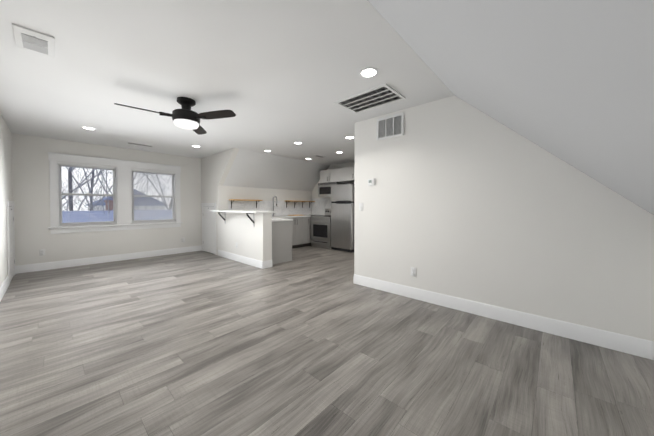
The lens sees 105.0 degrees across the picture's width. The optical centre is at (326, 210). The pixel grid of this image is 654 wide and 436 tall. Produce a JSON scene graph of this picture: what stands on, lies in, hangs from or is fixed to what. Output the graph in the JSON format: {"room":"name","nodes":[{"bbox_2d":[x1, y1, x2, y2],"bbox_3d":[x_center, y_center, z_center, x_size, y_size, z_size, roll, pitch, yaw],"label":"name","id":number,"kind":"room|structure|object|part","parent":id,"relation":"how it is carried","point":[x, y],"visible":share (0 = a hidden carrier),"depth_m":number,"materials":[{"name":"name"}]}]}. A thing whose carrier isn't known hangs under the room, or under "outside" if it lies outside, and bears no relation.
{"room":"living room","nodes":[
{"label":"living room","id":0,"kind":"room"},
{"bbox_2d":[0,114,12,286],"bbox_3d":[-2.666,-0.070,1.723,7.700,2.450,0.120,1,1,42],"label":"wall","id":1,"kind":"structure","parent":0,"point":[6,191],"depth_m":3.62,"materials":[{"name":"paint"}]},
{"bbox_2d":[0,276,9,300],"bbox_3d":[-2.281,1.089,1.481,6.780,0.138,0.016,1,1,42],"label":"baseboard","id":2,"kind":"structure","parent":1,"relation":"attached to","point":[4,285],"depth_m":3.38,"materials":[{"name":"white wood"}]},
{"bbox_2d":[6,201,14,281],"bbox_3d":[-5.103,0.486,4.054,0.850,1.265,0.022,1,1,42],"label":"door frame","id":3,"kind":"structure","parent":1,"relation":"attached to","point":[10,239],"depth_m":4.00,"materials":[{"name":"white wood"}]},
{"bbox_2d":[11,133,201,265],"bbox_3d":[-4.469,-0.130,5.576,0.160,2.450,3.380,1,1,42],"label":"wall","id":4,"kind":"structure","parent":0,"point":[31,185],"depth_m":4.92,"materials":[{"name":"paint"}]},
{"bbox_2d":[39,249,44,255],"bbox_3d":[-5.242,0.780,4.617,0.009,0.114,0.070,1,1,42],"label":"electrical outlet","id":5,"kind":"object","parent":4,"relation":"attached to","point":[41,252],"visible":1,"depth_m":4.62,"materials":[{"name":"white plastic"}]},
{"bbox_2d":[15,245,201,273],"bbox_3d":[-4.404,1.027,5.535,0.016,0.138,3.140,1,1,42],"label":"baseboard","id":6,"kind":"structure","parent":4,"relation":"attached to","point":[62,264],"depth_m":5.18,"materials":[{"name":"white wood"}]},
{"bbox_2d":[48,152,182,233],"bbox_3d":[-4.471,-0.328,5.527,0.220,1.522,2.260,1,1,42],"label":"window","id":7,"kind":"structure","parent":4,"relation":"in","point":[114,195],"depth_m":5.33,"materials":[{"name":"white"}]},
{"bbox_2d":[58,163,115,224],"bbox_3d":[-4.832,-0.314,5.092,0.038,1.174,0.838,1,1,42],"label":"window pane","id":8,"kind":"object","parent":7,"relation":"attached to","point":[98,219],"visible":0.9,"depth_m":5.04,"materials":[{"name":"white"}]},
{"bbox_3d":[-4.875,-0.304,5.132,0.040,1.097,0.760,1,1,42],"label":"glass","id":9,"kind":"part","parent":7,"relation":"part of","materials":[{"name":"clear glass"}]},
{"bbox_2d":[132,169,174,221],"bbox_3d":[-4.073,-0.327,5.923,0.038,1.174,0.848,1,1,42],"label":"window pane","id":10,"kind":"object","parent":7,"relation":"attached to","point":[139,214],"visible":0.9,"depth_m":5.89,"materials":[{"name":"white"}]},
{"bbox_2d":[131,168,176,223],"bbox_3d":[-4.115,-0.321,5.962,0.159,1.240,0.910,1,1,42],"label":"window","id":11,"kind":"structure","parent":4,"relation":"in","point":[153,196],"depth_m":5.92,"materials":[{"name":"white"}]},
{"bbox_3d":[-4.117,-0.317,5.963,0.040,1.097,0.770,1,1,42],"label":"glass","id":12,"kind":"part","parent":11,"relation":"part of","materials":[{"name":"clear glass"}]},
{"bbox_2d":[0,0,453,164],"bbox_3d":[-1.161,-1.401,4.649,6.270,0.120,6.500,1,1,42],"label":"ceiling","id":13,"kind":"structure","parent":0,"point":[278,77],"depth_m":2.38,"materials":[{"name":"paint"}]},
{"bbox_2d":[12,23,54,57],"bbox_3d":[-2.248,-1.290,1.932,0.370,0.016,0.200,1,1,42],"label":"ceiling vent","id":14,"kind":"object","parent":13,"relation":"attached to","point":[33,41],"visible":0.98,"depth_m":1.91,"materials":[{"name":"white plastic"}]},
{"bbox_2d":[81,126,96,129],"bbox_3d":[-3.856,-1.327,4.064,0.184,0.008,0.184,1,1,42],"label":"recessed light","id":15,"kind":"object","parent":13,"relation":"in","point":[88,128],"visible":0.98,"depth_m":4.07,"materials":[{"name":"white"}]},
{"bbox_2d":[126,142,152,146],"bbox_3d":[-3.838,-1.344,5.151,0.140,0.008,0.430,1,1,42],"label":"ceiling vent","id":16,"kind":"object","parent":13,"relation":"in","point":[139,144],"visible":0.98,"depth_m":5.13,"materials":[{"name":"white plastic"}]},
{"bbox_2d":[114,97,235,134],"bbox_3d":[-1.741,-1.147,2.901,1.151,0.332,1.090,1,1,42],"label":"ceiling fan","id":17,"kind":"object","parent":13,"relation":"hanging from","point":[186,117],"visible":1,"depth_m":2.91,"materials":[{"name":"black metal"}]},
{"bbox_2d":[359,67,378,77],"bbox_3d":[0.397,-1.301,2.374,0.184,0.008,0.184,1,1,42],"label":"recessed light","id":18,"kind":"object","parent":13,"relation":"in","point":[368,72],"visible":1,"depth_m":2.37,"materials":[{"name":"white"}]},
{"bbox_2d":[334,83,404,113],"bbox_3d":[0.503,-1.309,2.995,0.700,0.012,0.460,1,1,42],"label":"ceiling vent","id":19,"kind":"object","parent":13,"relation":"in","point":[378,96],"visible":1,"depth_m":2.97,"materials":[{"name":"white plastic"}]},
{"bbox_2d":[201,148,271,260],"bbox_3d":[-2.213,-0.133,5.778,2.900,2.450,0.200,1,1,42],"label":"wall","id":20,"kind":"structure","parent":0,"point":[255,242],"depth_m":5.60,"materials":[{"name":"paint"}]},
{"bbox_2d":[201,203,215,254],"bbox_3d":[-3.001,0.451,6.356,0.850,1.265,0.022,1,1,42],"label":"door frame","id":21,"kind":"structure","parent":20,"relation":"attached to","point":[208,231],"depth_m":6.33,"materials":[{"name":"white"}]},
{"bbox_2d":[218,212,225,223],"bbox_3d":[-2.394,0.179,5.703,0.040,0.270,0.160,1,1,42],"label":"bracket","id":22,"kind":"object","parent":20,"relation":"attached to","point":[222,216],"visible":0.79,"depth_m":5.73,"materials":[{"name":"black metal"}]},
{"bbox_2d":[218,250,262,268],"bbox_3d":[-1.917,1.029,5.379,1.900,0.138,0.016,1,1,42],"label":"baseboard","id":23,"kind":"structure","parent":20,"relation":"attached to","point":[246,260],"depth_m":5.25,"materials":[{"name":"white wood"}]},
{"bbox_2d":[211,210,273,212],"bbox_3d":[-1.878,0.027,5.383,1.928,0.040,0.405,1,1,42],"label":"bar","id":24,"kind":"object","parent":20,"relation":"on","point":[242,211],"visible":1,"depth_m":5.06,"materials":[{"name":"white stone"}]},
{"bbox_2d":[246,213,254,226],"bbox_3d":[-1.493,0.191,4.881,0.040,0.270,0.160,1,1,42],"label":"bracket","id":25,"kind":"object","parent":20,"relation":"attached to","point":[253,220],"visible":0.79,"depth_m":4.91,"materials":[{"name":"black metal"}]},
{"bbox_2d":[263,260,271,268],"bbox_3d":[-1.137,1.038,4.813,0.016,0.138,0.200,1,1,42],"label":"baseboard","id":26,"kind":"structure","parent":20,"relation":"attached to","point":[267,264],"depth_m":4.80,"materials":[{"name":"white wood"}]},
{"bbox_2d":[223,186,311,213],"bbox_3d":[-1.524,0.229,7.294,0.120,1.680,3.120,1,1,42],"label":"wall","id":27,"kind":"structure","parent":0,"point":[247,193],"depth_m":6.92,"materials":[{"name":"paint"}]},
{"bbox_2d":[229,199,262,207],"bbox_3d":[-2.073,-0.161,6.442,0.188,0.218,0.850,1,1,42],"label":"wood shelf","id":28,"kind":"object","parent":27,"relation":"attached to","point":[244,200],"visible":1,"depth_m":6.26,"materials":[{"name":"brown wood"}]},
{"bbox_2d":[228,200,310,215],"bbox_3d":[-1.475,-0.106,7.245,0.012,0.530,2.878,1,1,42],"label":"backsplash","id":29,"kind":"structure","parent":27,"relation":"attached to","point":[281,209],"depth_m":7.25,"materials":[{"name":"tile"}]},
{"bbox_2d":[285,200,314,207],"bbox_3d":[-0.825,-0.182,7.808,0.188,0.218,1.090,1,1,42],"label":"wood shelf","id":30,"kind":"object","parent":27,"relation":"attached to","point":[298,201],"visible":0.98,"depth_m":7.74,"materials":[{"name":"brown wood"}]},
{"bbox_2d":[223,149,329,190],"bbox_3d":[-1.228,-1.072,7.004,0.961,0.930,3.120,1,1,42],"label":"ceiling slope","id":31,"kind":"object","parent":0,"point":[252,169],"visible":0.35,"depth_m":6.63,"materials":[{"name":"paint"}]},
{"bbox_2d":[0,245,653,435],"bbox_3d":[-0.530,1.178,4.112,7.980,0.120,6.500,1,1,42],"label":"floor","id":32,"kind":"structure","parent":0,"point":[310,341],"depth_m":1.90,"materials":[{"name":"grey wood"}]},
{"bbox_2d":[272,220,291,263],"bbox_3d":[-1.267,0.661,5.483,0.825,0.870,0.618,1,1,42],"label":"base cabinet","id":33,"kind":"object","parent":32,"relation":"on","point":[289,232],"depth_m":5.22,"materials":[{"name":"grey wood"}]},
{"bbox_2d":[272,216,279,219],"bbox_3d":[-1.368,0.205,5.574,1.130,0.040,0.628,1,1,42],"label":"countertop","id":34,"kind":"structure","parent":33,"relation":"on","point":[273,217],"depth_m":5.97,"materials":[{"name":"white stone"}]},
{"bbox_2d":[272,196,277,215],"bbox_3d":[-1.444,-0.118,7.045,0.217,0.561,0.107,1,1,42],"label":"faucet","id":35,"kind":"object","parent":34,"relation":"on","point":[274,196],"depth_m":7.06,"materials":[{"name":"silver metal"}]},
{"bbox_2d":[280,216,287,219],"bbox_3d":[-1.547,0.642,6.711,0.638,0.870,0.735,1,1,42],"label":"base cabinet","id":36,"kind":"object","parent":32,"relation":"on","point":[281,217],"depth_m":6.59,"materials":[{"name":"grey"}]},
{"bbox_2d":[288,216,295,247],"bbox_3d":[-1.223,0.637,7.066,0.638,0.870,0.454,1,1,42],"label":"base cabinet","id":37,"kind":"object","parent":32,"relation":"on","point":[293,218],"depth_m":6.93,"materials":[{"name":"grey wood"}]},
{"bbox_2d":[296,216,303,247],"bbox_3d":[-1.021,0.633,7.287,0.638,0.870,0.374,1,1,42],"label":"base cabinet","id":38,"kind":"object","parent":32,"relation":"on","point":[299,219],"depth_m":7.11,"materials":[{"name":"grey wood"}]},
{"bbox_2d":[304,216,307,246],"bbox_3d":[-0.865,0.631,7.457,0.638,0.870,0.315,1,1,42],"label":"base cabinet","id":39,"kind":"object","parent":32,"relation":"on","point":[305,217],"depth_m":7.28,"materials":[{"name":"grey wood"}]},
{"bbox_2d":[308,216,310,245],"bbox_3d":[-0.541,0.625,7.813,0.638,0.870,0.757,1,1,42],"label":"base cabinet","id":40,"kind":"object","parent":32,"relation":"on","point":[309,217],"depth_m":7.40,"materials":[{"name":"grey"}]},
{"bbox_2d":[311,209,331,248],"bbox_3d":[0.016,0.513,7.325,0.756,1.110,0.740,1,1,42],"label":"stove","id":41,"kind":"object","parent":32,"relation":"on","point":[320,231],"visible":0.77,"depth_m":7.09,"materials":[{"name":"silver metal"}]},
{"bbox_2d":[331,183,353,251],"bbox_3d":[0.588,0.192,6.818,0.716,1.768,0.674,1,1,42],"label":"fridge","id":42,"kind":"object","parent":32,"relation":"on","point":[342,217],"visible":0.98,"depth_m":6.53,"materials":[{"name":"grey metal"}]},
{"bbox_2d":[312,162,354,214],"bbox_3d":[0.944,-0.153,7.066,3.824,2.450,0.120,1,1,42],"label":"wall","id":43,"kind":"structure","parent":0,"point":[315,189],"depth_m":7.65,"materials":[{"name":"paint"}]},
{"bbox_2d":[312,198,330,214],"bbox_3d":[0.049,-0.114,7.788,1.470,0.530,0.019,1,1,42],"label":"backsplash","id":44,"kind":"structure","parent":43,"relation":"attached to","point":[320,206],"depth_m":8.02,"materials":[{"name":"tile"}]},
{"bbox_2d":[320,170,335,182],"bbox_3d":[0.189,-1.003,7.426,0.807,0.373,0.344,1,1,42],"label":"upper cabinet","id":45,"kind":"object","parent":43,"relation":"attached to","point":[326,176],"depth_m":7.35,"materials":[{"name":"white wood"}]},
{"bbox_2d":[318,182,345,196],"bbox_3d":[0.134,-0.600,7.437,0.756,0.412,0.390,1,1,42],"label":"over-the-range microwave","id":46,"kind":"object","parent":45,"relation":"attached to","point":[324,189],"visible":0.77,"depth_m":7.33,"materials":[{"name":"silver metal"}]},
{"bbox_2d":[336,167,351,181],"bbox_3d":[0.648,-0.996,7.007,0.664,0.373,0.344,1,1,42],"label":"upper cabinet","id":47,"kind":"object","parent":43,"relation":"attached to","point":[345,174],"depth_m":6.95,"materials":[{"name":"white wood"}]},
{"bbox_2d":[352,166,353,181],"bbox_3d":[0.971,-0.991,6.713,0.437,0.373,0.344,1,1,42],"label":"upper cabinet","id":48,"kind":"object","parent":43,"relation":"attached to","point":[352,166],"depth_m":6.74,"materials":[{"name":"white wood"}]},
{"bbox_2d":[354,95,653,340],"bbox_3d":[1.569,-0.088,2.872,2.995,2.450,0.130,1,1,42],"label":"wall","id":49,"kind":"structure","parent":0,"point":[462,199],"depth_m":2.62,"materials":[{"name":"paint"}]},
{"bbox_2d":[359,203,362,210],"bbox_3d":[0.508,-0.047,3.746,0.072,0.116,0.012,1,1,42],"label":"light switch","id":50,"kind":"object","parent":49,"relation":"attached to","point":[360,206],"visible":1,"depth_m":3.74,"materials":[{"name":"white plastic"}]},
{"bbox_2d":[368,178,375,185],"bbox_3d":[0.639,-0.405,3.610,0.124,0.104,0.026,1,1,42],"label":"thermostat","id":51,"kind":"object","parent":49,"relation":"attached to","point":[371,181],"visible":1,"depth_m":3.59,"materials":[{"name":"white plastic"}]},
{"bbox_2d":[377,112,403,140],"bbox_3d":[0.855,-1.132,3.412,0.400,0.300,0.012,1,1,42],"label":"return air vent","id":52,"kind":"object","parent":49,"relation":"attached to","point":[391,126],"visible":1,"depth_m":3.40,"materials":[{"name":"white plastic"}]},
{"bbox_2d":[411,267,415,276],"bbox_3d":[1.107,0.792,3.214,0.070,0.114,0.009,1,1,42],"label":"outlet","id":53,"kind":"object","parent":49,"relation":"attached to","point":[413,271],"visible":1,"depth_m":3.21,"materials":[{"name":"white plastic"}]},
{"bbox_2d":[354,274,653,359],"bbox_3d":[1.520,1.069,2.836,2.995,0.138,0.016,1,1,42],"label":"baseboard","id":54,"kind":"structure","parent":49,"relation":"attached to","point":[643,348],"depth_m":2.43,"materials":[{"name":"white wood"}]},
{"bbox_2d":[368,0,653,214],"bbox_3d":[1.796,-0.563,1.960,1.740,1.792,6.500,1,1,42],"label":"ceiling","id":55,"kind":"structure","parent":0,"point":[570,82],"depth_m":0.97,"materials":[{"name":"paint"}]},
{"label":"outside","id":56,"kind":"structure","parent":0,"visible":0},
{"bbox_2d":[61,166,171,214],"bbox_3d":[-10.648,-11.759,15.598,37.268,31.806,29.208,1,1,42],"label":"trees","id":57,"kind":"object","parent":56,"point":[70,186],"depth_m":12.92,"materials":[{"name":"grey plant"}]},
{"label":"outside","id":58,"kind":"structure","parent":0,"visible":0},
{"bbox_2d":[62,197,171,222],"bbox_3d":[-8.355,0.630,8.852,9.900,2.430,30.000,1,1,42],"label":"snow","id":59,"kind":"structure","parent":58,"point":[78,218],"depth_m":7.78,"materials":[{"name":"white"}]},
{"label":"ground","id":60,"kind":"structure","parent":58,"visible":0},
{"bbox_2d":[85,189,164,210],"bbox_3d":[-20.925,0.927,26.162,6.600,6.100,6.000,1,1,42],"label":"house","id":61,"kind":"structure","parent":60,"relation":"on","point":[142,206],"depth_m":24.39,"materials":[{"name":"white"}]}
]}

